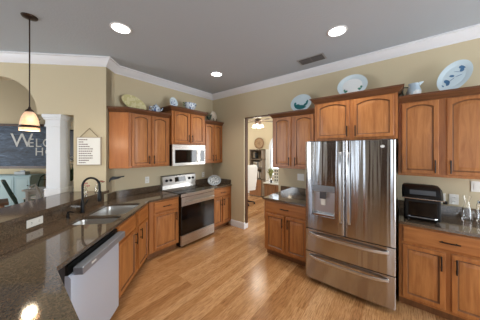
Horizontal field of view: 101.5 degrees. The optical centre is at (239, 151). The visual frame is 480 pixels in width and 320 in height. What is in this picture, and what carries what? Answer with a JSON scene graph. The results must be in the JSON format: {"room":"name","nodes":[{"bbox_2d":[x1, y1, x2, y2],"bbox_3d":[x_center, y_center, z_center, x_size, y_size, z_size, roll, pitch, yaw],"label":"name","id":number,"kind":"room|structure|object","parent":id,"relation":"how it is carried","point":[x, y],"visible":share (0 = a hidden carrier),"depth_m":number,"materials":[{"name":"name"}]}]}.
{"room":"kitchen","nodes":[
{"label":"kitchen","id":0,"kind":"room"},
{"bbox_2d":[0,80,73,186],"bbox_3d":[-8.008,-0.502,5.978,10.776,4.300,0.141,0,0,-6],"label":"wall","id":1,"kind":"structure","parent":0,"point":[14,97],"depth_m":6.03,"materials":[{"name":"beige paint"}]},
{"bbox_2d":[0,124,45,168],"bbox_3d":[-6.440,-0.157,6.058,2.797,1.360,0.040,0,0,-6],"label":"chalkboard","id":2,"kind":"object","parent":1,"relation":"attached to","point":[18,149],"visible":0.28,"depth_m":6.02,"materials":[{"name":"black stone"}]},
{"bbox_2d":[70,130,73,160],"bbox_3d":[-5.245,-0.182,6.193,0.290,1.000,0.032,0,0,-6],"label":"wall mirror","id":3,"kind":"object","parent":1,"relation":"attached to","point":[71,131],"visible":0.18,"depth_m":6.17,"materials":[{"name":"black mirror"}]},
{"bbox_2d":[0,62,111,201],"bbox_3d":[-5.550,-0.502,2.552,7.200,4.300,0.150,0,0,-6],"label":"wall","id":4,"kind":"structure","parent":0,"point":[79,92],"depth_m":2.83,"materials":[{"name":"beige paint"}]},
{"bbox_2d":[76,128,101,164],"bbox_3d":[-2.182,-0.066,2.835,0.330,0.538,0.024,0,0,-6],"label":"hanging sign","id":5,"kind":"object","parent":4,"relation":"attached to","point":[88,149],"visible":1,"depth_m":2.83,"materials":[{"name":"beige wood"}]},
{"bbox_2d":[0,24,479,99],"bbox_3d":[-1.534,-1.294,3.021,13.234,0.115,3.687,0,0,8],"label":"trim","id":6,"kind":"structure","parent":4,"relation":"attached to","point":[472,32],"depth_m":2.79,"materials":[{"name":"white wood"}]},
{"bbox_2d":[106,67,212,200],"bbox_3d":[-1.325,-0.502,3.904,0.289,4.300,2.406,0,0,39],"label":"wall","id":7,"kind":"structure","parent":0,"point":[150,94],"depth_m":3.49,"materials":[{"name":"beige paint"}]},
{"bbox_2d":[109,176,123,181],"bbox_3d":[-1.902,0.425,3.028,0.012,0.085,0.215,0,0,39],"label":"wall hook","id":8,"kind":"object","parent":7,"relation":"attached to","point":[112,177],"visible":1,"depth_m":3.00,"materials":[{"name":"black metal"}]},
{"bbox_2d":[116,185,160,197],"bbox_3d":[-1.736,0.683,3.410,0.020,0.101,0.749,0,0,39],"label":"backsplash","id":9,"kind":"structure","parent":7,"relation":"attached to","point":[121,193],"depth_m":3.36,"materials":[{"name":"brown stone"}]},
{"bbox_2d":[107,106,170,168],"bbox_3d":[-1.650,-0.202,3.222,0.384,0.920,0.918,0,0,39],"label":"upper cabinet","id":10,"kind":"object","parent":7,"relation":"attached to","point":[138,138],"visible":1,"depth_m":3.05,"materials":[{"name":"brown wood"}]},
{"bbox_2d":[122,94,145,109],"bbox_3d":[-1.742,-0.790,3.237,0.079,0.272,0.379,0,0,42],"label":"decorative platter","id":11,"kind":"object","parent":10,"relation":"on","point":[129,100],"visible":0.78,"depth_m":3.23,"materials":[{"name":"yellow ceramic"}]},
{"bbox_2d":[149,104,162,111],"bbox_3d":[-1.461,-0.747,3.418,0.222,0.168,0.151,0,0,-19],"label":"teapot","id":12,"kind":"object","parent":10,"relation":"on","point":[155,107],"visible":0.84,"depth_m":3.37,"materials":[{"name":"white ceramic"}]},
{"bbox_2d":[161,105,207,144],"bbox_3d":[-1.095,-0.464,3.877,0.436,0.676,0.882,0,0,39],"label":"upper cabinet","id":13,"kind":"object","parent":7,"relation":"attached to","point":[186,126],"visible":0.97,"depth_m":3.68,"materials":[{"name":"brown wood"}]},
{"bbox_2d":[170,97,177,105],"bbox_3d":[-1.233,-0.905,3.635,0.059,0.197,0.164,0,0,39],"label":"decorative plate","id":14,"kind":"object","parent":13,"relation":"on","point":[173,101],"visible":0.84,"depth_m":3.65,"materials":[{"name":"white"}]},
{"bbox_2d":[169,144,204,165],"bbox_3d":[-1.092,0.070,3.870,0.434,0.385,0.754,0,0,39],"label":"microwave","id":15,"kind":"object","parent":13,"relation":"attached to","point":[179,155],"visible":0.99,"depth_m":3.69,"materials":[{"name":"white metal"}]},
{"bbox_2d":[183,102,196,109],"bbox_3d":[-1.005,-0.880,3.910,0.192,0.154,0.313,0,0,39],"label":"serving bowl","id":16,"kind":"object","parent":13,"relation":"on","point":[189,105],"visible":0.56,"depth_m":3.84,"materials":[{"name":"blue ceramic"}]},
{"bbox_2d":[195,178,207,183],"bbox_3d":[-0.841,0.683,4.528,0.020,0.101,0.580,0,0,39],"label":"backsplash","id":17,"kind":"structure","parent":7,"relation":"attached to","point":[199,181],"depth_m":4.47,"materials":[{"name":"brown stone"}]},
{"bbox_2d":[205,120,223,162],"bbox_3d":[-0.694,-0.202,4.418,0.386,0.921,0.566,0,0,39],"label":"upper cabinet","id":18,"kind":"object","parent":7,"relation":"attached to","point":[213,129],"visible":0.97,"depth_m":4.33,"materials":[{"name":"brown wood"}]},
{"bbox_2d":[211,111,216,120],"bbox_3d":[-0.604,-0.793,4.525,0.087,0.259,0.264,0,0,27],"label":"seashell","id":19,"kind":"object","parent":18,"relation":"on","point":[213,117],"visible":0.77,"depth_m":4.52,"materials":[{"name":"beige"}]},
{"bbox_2d":[0,0,479,93],"bbox_3d":[-2.223,-1.402,1.220,12.200,0.100,7.720,0,0,39],"label":"ceiling","id":20,"kind":"structure","parent":0,"point":[182,42],"depth_m":2.19,"materials":[{"name":"grey paint"}]},
{"bbox_2d":[18,12,40,130],"bbox_3d":[-2.112,-0.779,1.967,0.157,1.144,0.157,0,0,39],"label":"pendant lamp","id":21,"kind":"object","parent":20,"relation":"hanging from","point":[29,121],"visible":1,"depth_m":1.94,"materials":[{"name":"beige glass"}]},
{"bbox_2d":[109,22,131,33],"bbox_3d":[-1.305,-1.347,2.149,0.210,0.009,0.210,0,0,39],"label":"recessed light","id":22,"kind":"object","parent":20,"relation":"in","point":[119,27],"visible":1,"depth_m":2.14,"materials":[{"name":"white"}]},
{"bbox_2d":[210,72,222,76],"bbox_3d":[-0.411,-1.347,3.428,0.210,0.009,0.210,0,0,39],"label":"recessed light","id":23,"kind":"object","parent":20,"relation":"in","point":[216,74],"visible":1,"depth_m":3.43,"materials":[{"name":"white"}]},
{"bbox_2d":[297,53,326,64],"bbox_3d":[1.050,-1.344,2.877,0.380,0.014,0.200,0,0,39],"label":"ceiling vent","id":24,"kind":"object","parent":20,"relation":"in","point":[321,56],"visible":1,"depth_m":2.86,"materials":[{"name":"grey metal"}]},
{"bbox_2d":[327,25,347,36],"bbox_3d":[1.091,-1.347,2.203,0.210,0.009,0.210,0,0,39],"label":"recessed light","id":25,"kind":"object","parent":20,"relation":"in","point":[338,30],"visible":1,"depth_m":2.19,"materials":[{"name":"white"}]},
{"bbox_2d":[248,116,272,180],"bbox_3d":[1.089,0.148,7.279,8.400,3.000,0.120,0,0,39],"label":"wall","id":26,"kind":"structure","parent":0,"point":[266,133],"depth_m":7.42,"materials":[{"name":"beige paint"}]},
{"bbox_2d":[254,138,263,148],"bbox_3d":[0.727,-0.307,7.466,0.426,0.426,0.035,0,0,39],"label":"wall basket","id":27,"kind":"object","parent":26,"relation":"attached to","point":[258,143],"visible":1,"depth_m":7.45,"materials":[{"name":"wicker"}]},
{"bbox_2d":[269,138,277,177],"bbox_3d":[1.453,0.168,6.917,1.000,1.560,0.110,0,0,39],"label":"window","id":28,"kind":"structure","parent":26,"relation":"in","point":[271,141],"depth_m":7.14,"materials":[{"name":"white"}]},
{"bbox_2d":[265,149,269,181],"bbox_3d":[1.007,0.763,7.131,0.180,1.670,0.036,0,0,39],"label":"curtain","id":29,"kind":"object","parent":28,"relation":"hanging from","point":[267,151],"visible":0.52,"depth_m":7.14,"materials":[{"name":"white fabric"}]},
{"bbox_2d":[110,193,447,319],"bbox_3d":[-3.002,1.698,4.968,18.100,0.100,12.600,0,0,39],"label":"floor","id":30,"kind":"structure","parent":0,"point":[227,273],"depth_m":2.34,"materials":[{"name":"brown wood"}]},
{"bbox_2d":[0,198,8,207],"bbox_3d":[-3.566,1.186,2.743,0.380,0.926,0.440,0,0,39],"label":"counter stool","id":31,"kind":"object","parent":30,"relation":"on","point":[3,202],"visible":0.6,"depth_m":2.78,"materials":[{"name":"brown wood"}]},
{"bbox_2d":[1,179,17,204],"bbox_3d":[-3.840,1.063,3.542,0.446,1.171,0.615,0,0,41],"label":"dining chair","id":32,"kind":"object","parent":30,"relation":"on","point":[5,184],"visible":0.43,"depth_m":3.27,"materials":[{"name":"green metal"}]},
{"bbox_2d":[0,174,43,206],"bbox_3d":[-7.119,1.171,5.754,2.140,0.955,0.460,0,0,-6],"label":"sideboard","id":33,"kind":"object","parent":30,"relation":"on","point":[17,183],"visible":0.61,"depth_m":5.63,"materials":[{"name":"teal paint"}]},
{"bbox_2d":[14,170,29,174],"bbox_3d":[-6.501,0.632,5.853,0.290,0.120,0.160,0,0,-6],"label":"storage box","id":34,"kind":"object","parent":33,"relation":"on","point":[21,172],"visible":0.96,"depth_m":5.79,"materials":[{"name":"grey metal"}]},
{"bbox_2d":[22,187,45,201],"bbox_3d":[-4.621,1.258,4.625,0.600,0.780,0.400,0,0,-6],"label":"side table","id":35,"kind":"object","parent":30,"relation":"on","point":[28,192],"visible":0.17,"depth_m":4.45,"materials":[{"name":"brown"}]},
{"bbox_2d":[22,174,45,201],"bbox_3d":[-5.335,1.139,5.284,0.446,1.021,0.615,0,0,-6],"label":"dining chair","id":36,"kind":"object","parent":30,"relation":"on","point":[34,196],"visible":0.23,"depth_m":5.38,"materials":[{"name":"brown wood"}]},
{"bbox_2d":[28,184,42,197],"bbox_3d":[-4.188,1.176,4.294,0.446,0.945,0.615,0,0,42],"label":"dining chair","id":37,"kind":"object","parent":30,"relation":"on","point":[36,186],"visible":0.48,"depth_m":4.04,"materials":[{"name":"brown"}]},
{"bbox_2d":[42,114,73,196],"bbox_3d":[-2.678,0.561,2.891,0.247,2.174,0.254,0,0,-6],"label":"column","id":38,"kind":"structure","parent":30,"relation":"on","point":[58,126],"depth_m":2.80,"materials":[{"name":"white paint"}]},
{"bbox_2d":[70,157,73,190],"bbox_3d":[-4.291,0.889,4.979,0.363,1.517,0.392,0,0,-39],"label":"potted plant","id":39,"kind":"object","parent":30,"relation":"on","point":[72,164],"visible":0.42,"depth_m":4.95,"materials":[{"name":"green plant"}]},
{"bbox_2d":[58,229,124,319],"bbox_3d":[-1.431,1.210,1.629,0.626,0.876,0.655,0,0,-6],"label":"dishwasher","id":40,"kind":"object","parent":30,"relation":"on","point":[90,280],"visible":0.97,"depth_m":1.59,"materials":[{"name":"grey metal"}]},
{"bbox_2d":[115,214,137,297],"bbox_3d":[-1.527,1.209,2.195,0.596,0.878,0.452,0,0,-6],"label":"base cabinet","id":41,"kind":"object","parent":30,"relation":"on","point":[127,245],"visible":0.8,"depth_m":2.21,"materials":[{"name":"brown wood"}]},
{"bbox_2d":[135,204,147,271],"bbox_3d":[-1.581,1.209,2.689,0.596,0.878,0.425,0,0,-6],"label":"base cabinet","id":42,"kind":"object","parent":30,"relation":"on","point":[141,228],"visible":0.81,"depth_m":2.62,"materials":[{"name":"brown wood"}]},
{"bbox_2d":[146,197,178,258],"bbox_3d":[-1.413,1.209,3.304,0.656,0.878,0.508,0,0,39],"label":"base cabinet","id":43,"kind":"object","parent":30,"relation":"on","point":[163,215],"visible":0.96,"depth_m":3.10,"materials":[{"name":"brown wood"}]},
{"bbox_2d":[0,185,178,319],"bbox_3d":[-1.407,0.692,1.697,1.579,0.145,3.939,0,0,-15],"label":"countertop","id":44,"kind":"structure","parent":43,"relation":"on","point":[32,287],"depth_m":1.44,"materials":[{"name":"brown stone"}]},
{"bbox_2d":[26,216,42,228],"bbox_3d":[-1.952,0.673,1.869,0.009,0.074,0.150,0,0,-1],"label":"wall outlet","id":45,"kind":"object","parent":44,"relation":"attached to","point":[35,221],"visible":1,"depth_m":1.86,"materials":[{"name":"white plastic"}]},
{"bbox_2d":[65,211,74,219],"bbox_3d":[-1.844,0.691,2.129,0.093,0.085,0.044,0,0,-6],"label":"soap dispenser","id":46,"kind":"object","parent":44,"relation":"on","point":[68,212],"visible":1,"depth_m":2.12,"materials":[{"name":"black plastic"}]},
{"bbox_2d":[79,177,101,213],"bbox_3d":[-1.789,0.520,2.372,0.243,0.428,0.110,0,0,-6],"label":"kitchen faucet","id":47,"kind":"object","parent":44,"relation":"on","point":[99,197],"visible":1,"depth_m":2.34,"materials":[{"name":"black metal"}]},
{"bbox_2d":[72,205,137,224],"bbox_3d":[-1.575,0.855,2.365,0.469,0.181,0.824,0,0,-6],"label":"sink","id":48,"kind":"object","parent":44,"relation":"in","point":[110,210],"visible":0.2,"depth_m":2.61,"materials":[{"name":"silver metal"}]},
{"bbox_2d":[161,173,214,246],"bbox_3d":[-0.979,1.048,3.776,0.724,1.160,0.762,0,0,39],"label":"range","id":49,"kind":"object","parent":30,"relation":"on","point":[196,202],"visible":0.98,"depth_m":3.63,"materials":[{"name":"silver metal"}]},
{"bbox_2d":[163,185,211,194],"bbox_3d":[-0.980,0.735,3.777,0.565,0.017,0.762,0,0,39],"label":"cooktop","id":50,"kind":"object","parent":49,"relation":"in","point":[181,189],"depth_m":3.73,"materials":[{"name":"black glass"}]},
{"bbox_2d":[214,186,230,229],"bbox_3d":[-0.591,1.209,4.331,0.656,0.878,0.577,0,0,39],"label":"base cabinet","id":51,"kind":"object","parent":30,"relation":"on","point":[222,198],"visible":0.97,"depth_m":4.16,"materials":[{"name":"brown wood"}]},
{"bbox_2d":[195,178,231,188],"bbox_3d":[-0.605,0.699,4.340,0.623,0.131,0.581,0,0,39],"label":"countertop","id":52,"kind":"structure","parent":51,"relation":"on","point":[202,182],"depth_m":4.38,"materials":[{"name":"brown stone"}]},
{"bbox_2d":[208,175,220,184],"bbox_3d":[-0.548,0.618,4.187,0.300,0.216,0.062,0,0,-26],"label":"glass plate","id":53,"kind":"object","parent":52,"relation":"on","point":[214,179],"visible":1,"depth_m":4.19,"materials":[{"name":"grey glass"}]},
{"bbox_2d":[248,165,257,205],"bbox_3d":[0.188,1.028,6.119,0.592,1.240,0.614,0,0,-35],"label":"office chair","id":54,"kind":"object","parent":30,"relation":"on","point":[252,169],"visible":0.46,"depth_m":5.93,"materials":[{"name":"white leather"}]},
{"bbox_2d":[249,149,264,196],"bbox_3d":[0.658,0.788,7.292,0.550,1.720,0.357,0,0,39],"label":"bookshelf","id":55,"kind":"object","parent":30,"relation":"on","point":[259,192],"visible":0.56,"depth_m":7.14,"materials":[{"name":"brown wood"}]},
{"bbox_2d":[263,181,277,218],"bbox_3d":[0.939,1.206,4.738,0.660,0.885,0.395,0,0,39],"label":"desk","id":56,"kind":"object","parent":30,"relation":"on","point":[269,188],"visible":0.2,"depth_m":4.71,"materials":[{"name":"brown wood"}]},
{"bbox_2d":[268,168,272,181],"bbox_3d":[0.769,0.582,4.881,0.183,0.361,0.176,0,0,39],"label":"flower vase","id":57,"kind":"object","parent":56,"relation":"on","point":[270,171],"visible":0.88,"depth_m":4.86,"materials":[{"name":"clear glass"}]},
{"bbox_2d":[273,169,277,182],"bbox_3d":[0.886,0.593,4.737,0.170,0.338,0.022,0,0,39],"label":"letter sign","id":58,"kind":"object","parent":56,"relation":"on","point":[275,171],"visible":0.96,"depth_m":4.74,"materials":[{"name":"white plastic"}]},
{"bbox_2d":[265,200,305,266],"bbox_3d":[0.846,1.209,3.130,0.715,0.878,0.656,0,0,39],"label":"base cabinet","id":59,"kind":"object","parent":30,"relation":"on","point":[285,224],"visible":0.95,"depth_m":2.91,"materials":[{"name":"brown wood"}]},
{"bbox_2d":[262,186,305,206],"bbox_3d":[0.846,0.699,3.146,0.745,0.131,0.633,0,0,39],"label":"countertop","id":60,"kind":"structure","parent":59,"relation":"on","point":[289,195],"depth_m":3.18,"materials":[{"name":"brown stone"}]},
{"bbox_2d":[306,139,395,310],"bbox_3d":[1.414,0.760,2.504,0.908,1.775,0.869,0,0,39],"label":"refrigerator","id":61,"kind":"object","parent":30,"relation":"on","point":[351,185],"visible":1,"depth_m":2.16,"materials":[{"name":"grey metal"}]},
{"bbox_2d":[399,224,479,319],"bbox_3d":[2.160,1.209,2.079,0.740,0.878,0.656,0,0,39],"label":"base cabinet","id":62,"kind":"object","parent":30,"relation":"on","point":[439,271],"visible":0.99,"depth_m":1.90,"materials":[{"name":"brown wood"}]},
{"bbox_2d":[398,200,479,237],"bbox_3d":[2.172,0.699,2.084,0.758,0.131,0.633,0,0,39],"label":"countertop","id":63,"kind":"structure","parent":62,"relation":"on","point":[451,220],"depth_m":2.02,"materials":[{"name":"brown stone"}]},
{"bbox_2d":[401,183,447,222],"bbox_3d":[1.998,0.551,2.146,0.352,0.365,0.342,0,0,39],"label":"toaster oven","id":64,"kind":"object","parent":63,"relation":"on","point":[421,201],"visible":1,"depth_m":2.05,"materials":[{"name":"black metal"}]},
{"bbox_2d":[461,195,472,220],"bbox_3d":[2.435,0.606,2.103,0.081,0.255,0.081,0,0,39],"label":"glass carafe","id":65,"kind":"object","parent":63,"relation":"on","point":[466,214],"visible":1,"depth_m":2.08,"materials":[{"name":"clear glass"}]},
{"bbox_2d":[476,200,479,221],"bbox_3d":[2.523,0.625,2.045,0.077,0.217,0.077,0,0,39],"label":"glass jar","id":66,"kind":"object","parent":63,"relation":"on","point":[478,201],"visible":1,"depth_m":2.05,"materials":[{"name":"clear glass"}]},
{"bbox_2d":[213,38,479,276],"bbox_3d":[2.103,0.148,2.624,7.000,3.000,0.120,0,0,39],"label":"wall","id":67,"kind":"structure","parent":0,"point":[426,66],"depth_m":3.10,"materials":[{"name":"beige paint"}]},
{"bbox_2d":[231,219,247,228],"bbox_3d":[-0.018,1.583,4.312,0.379,0.130,0.136,0,0,39],"label":"baseboard","id":68,"kind":"structure","parent":67,"relation":"attached to","point":[235,223],"depth_m":4.23,"materials":[{"name":"white wood"}]},
{"bbox_2d":[245,115,268,222],"bbox_3d":[0.445,0.467,3.964,0.811,2.362,0.100,0,0,39],"label":"trim","id":69,"kind":"structure","parent":67,"relation":"attached to","point":[247,118],"depth_m":4.21,"materials":[{"name":"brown wood"}]},
{"bbox_2d":[268,108,314,168],"bbox_3d":[0.905,-0.179,3.256,0.781,0.916,0.386,0,0,39],"label":"upper cabinet","id":70,"kind":"object","parent":67,"relation":"attached to","point":[292,130],"visible":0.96,"depth_m":3.13,"materials":[{"name":"brown wood"}]},
{"bbox_2d":[291,94,310,109],"bbox_3d":[0.995,-0.789,3.200,0.350,0.294,0.080,0,0,38],"label":"decorative plate","id":71,"kind":"object","parent":70,"relation":"on","point":[302,101],"visible":0.93,"depth_m":3.21,"materials":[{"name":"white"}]},
{"bbox_2d":[294,100,307,108],"bbox_3d":[0.988,-0.750,3.208,0.254,0.159,0.001,0,-13,39],"label":"painting","id":72,"kind":"object","parent":71,"relation":"attached to","point":[297,106],"depth_m":3.20},
{"bbox_2d":[281,186,305,194],"bbox_3d":[1.041,0.683,3.382,0.735,0.101,0.020,0,0,39],"label":"backsplash","id":73,"kind":"structure","parent":67,"relation":"attached to","point":[283,188],"depth_m":3.45,"materials":[{"name":"grey stone"}]},
{"bbox_2d":[297,174,303,180],"bbox_3d":[1.047,0.448,3.386,0.120,0.116,0.010,0,0,39],"label":"light switch","id":74,"kind":"object","parent":67,"relation":"attached to","point":[300,177],"visible":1,"depth_m":3.39,"materials":[{"name":"white plastic"}]},
{"bbox_2d":[310,84,403,141],"bbox_3d":[1.561,-0.452,2.692,1.057,0.611,0.446,0,0,39],"label":"upper cabinet","id":75,"kind":"object","parent":67,"relation":"attached to","point":[370,114],"visible":0.97,"depth_m":2.50,"materials":[{"name":"brown wood"}]},
{"bbox_2d":[337,74,367,93],"bbox_3d":[1.572,-0.924,2.753,0.376,0.323,0.085,0,0,38],"label":"decorative plate","id":76,"kind":"object","parent":75,"relation":"on","point":[355,82],"visible":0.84,"depth_m":2.76,"materials":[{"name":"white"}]},
{"bbox_2d":[398,200,475,217],"bbox_3d":[2.363,0.683,2.324,0.758,0.101,0.020,0,0,39],"label":"backsplash","id":77,"kind":"structure","parent":67,"relation":"attached to","point":[449,210],"depth_m":2.26,"materials":[{"name":"brown stone"}]},
{"bbox_2d":[398,85,479,179],"bbox_3d":[2.272,-0.179,2.163,0.816,0.916,0.386,0,0,39],"label":"upper cabinet","id":78,"kind":"object","parent":67,"relation":"attached to","point":[439,131],"visible":1,"depth_m":2.09,"materials":[{"name":"brown wood"}]},
{"bbox_2d":[401,81,423,95],"bbox_3d":[2.051,-0.727,2.329,0.158,0.178,0.146,0,0,-2],"label":"pitcher","id":79,"kind":"object","parent":78,"relation":"on","point":[414,88],"visible":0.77,"depth_m":2.28,"materials":[{"name":"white ceramic"}]},
{"bbox_2d":[437,59,472,90],"bbox_3d":[2.355,-0.829,2.156,0.280,0.346,0.079,0,0,32],"label":"decorative platter","id":80,"kind":"object","parent":78,"relation":"on","point":[457,73],"visible":0.96,"depth_m":2.16,"materials":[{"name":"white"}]},
{"bbox_2d":[442,65,464,86],"bbox_3d":[2.355,-0.829,2.167,0.205,0.230,0.004,0,-11,39],"label":"painting","id":81,"kind":"object","parent":80,"relation":"attached to","point":[461,67],"depth_m":2.17},
{"bbox_2d":[449,194,458,204],"bbox_3d":[2.461,0.553,2.255,0.075,0.116,0.009,0,0,39],"label":"wall outlet","id":82,"kind":"object","parent":67,"relation":"attached to","point":[453,198],"visible":1,"depth_m":2.25,"materials":[{"name":"white plastic"}]},
{"bbox_2d":[471,181,479,191],"bbox_3d":[2.609,0.388,2.136,0.120,0.116,0.010,0,0,39],"label":"light switch","id":83,"kind":"object","parent":67,"relation":"attached to","point":[475,185],"visible":1,"depth_m":2.15,"materials":[{"name":"white plastic"}]},
{"bbox_3d":[0.816,-1.402,6.857,8.700,0.100,4.880,0,0,39],"label":"ceiling","id":84,"kind":"structure","parent":0,"visible":0},
{"bbox_2d":[248,118,272,127],"bbox_3d":[0.500,-1.027,5.785,1.208,0.650,1.197,0,0,39],"label":"ceiling fan","id":85,"kind":"object","parent":84,"relation":"hanging from","point":[257,121],"visible":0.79,"depth_m":5.71,"materials":[{"name":"brown wood"}]},
{"bbox_3d":[-2.030,1.133,1.799,1.367,1.030,1.670,0,0,39],"label":"wall","id":86,"kind":"structure","parent":0,"visible":0},
{"bbox_2d":[0,190,108,226],"bbox_3d":[-2.199,0.597,1.824,0.525,0.038,2.220,0,0,-1],"label":"bar","id":87,"kind":"object","parent":86,"relation":"on","point":[15,213],"visible":0.98,"depth_m":2.09,"materials":[{"name":"brown stone"}]},
{"bbox_2d":[84,183,89,193],"bbox_3d":[-2.087,0.501,2.646,0.065,0.152,0.099,0,0,39],"label":"bud vase","id":88,"kind":"object","parent":87,"relation":"on","point":[85,188],"visible":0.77,"depth_m":2.64,"materials":[{"name":"clear glass"}]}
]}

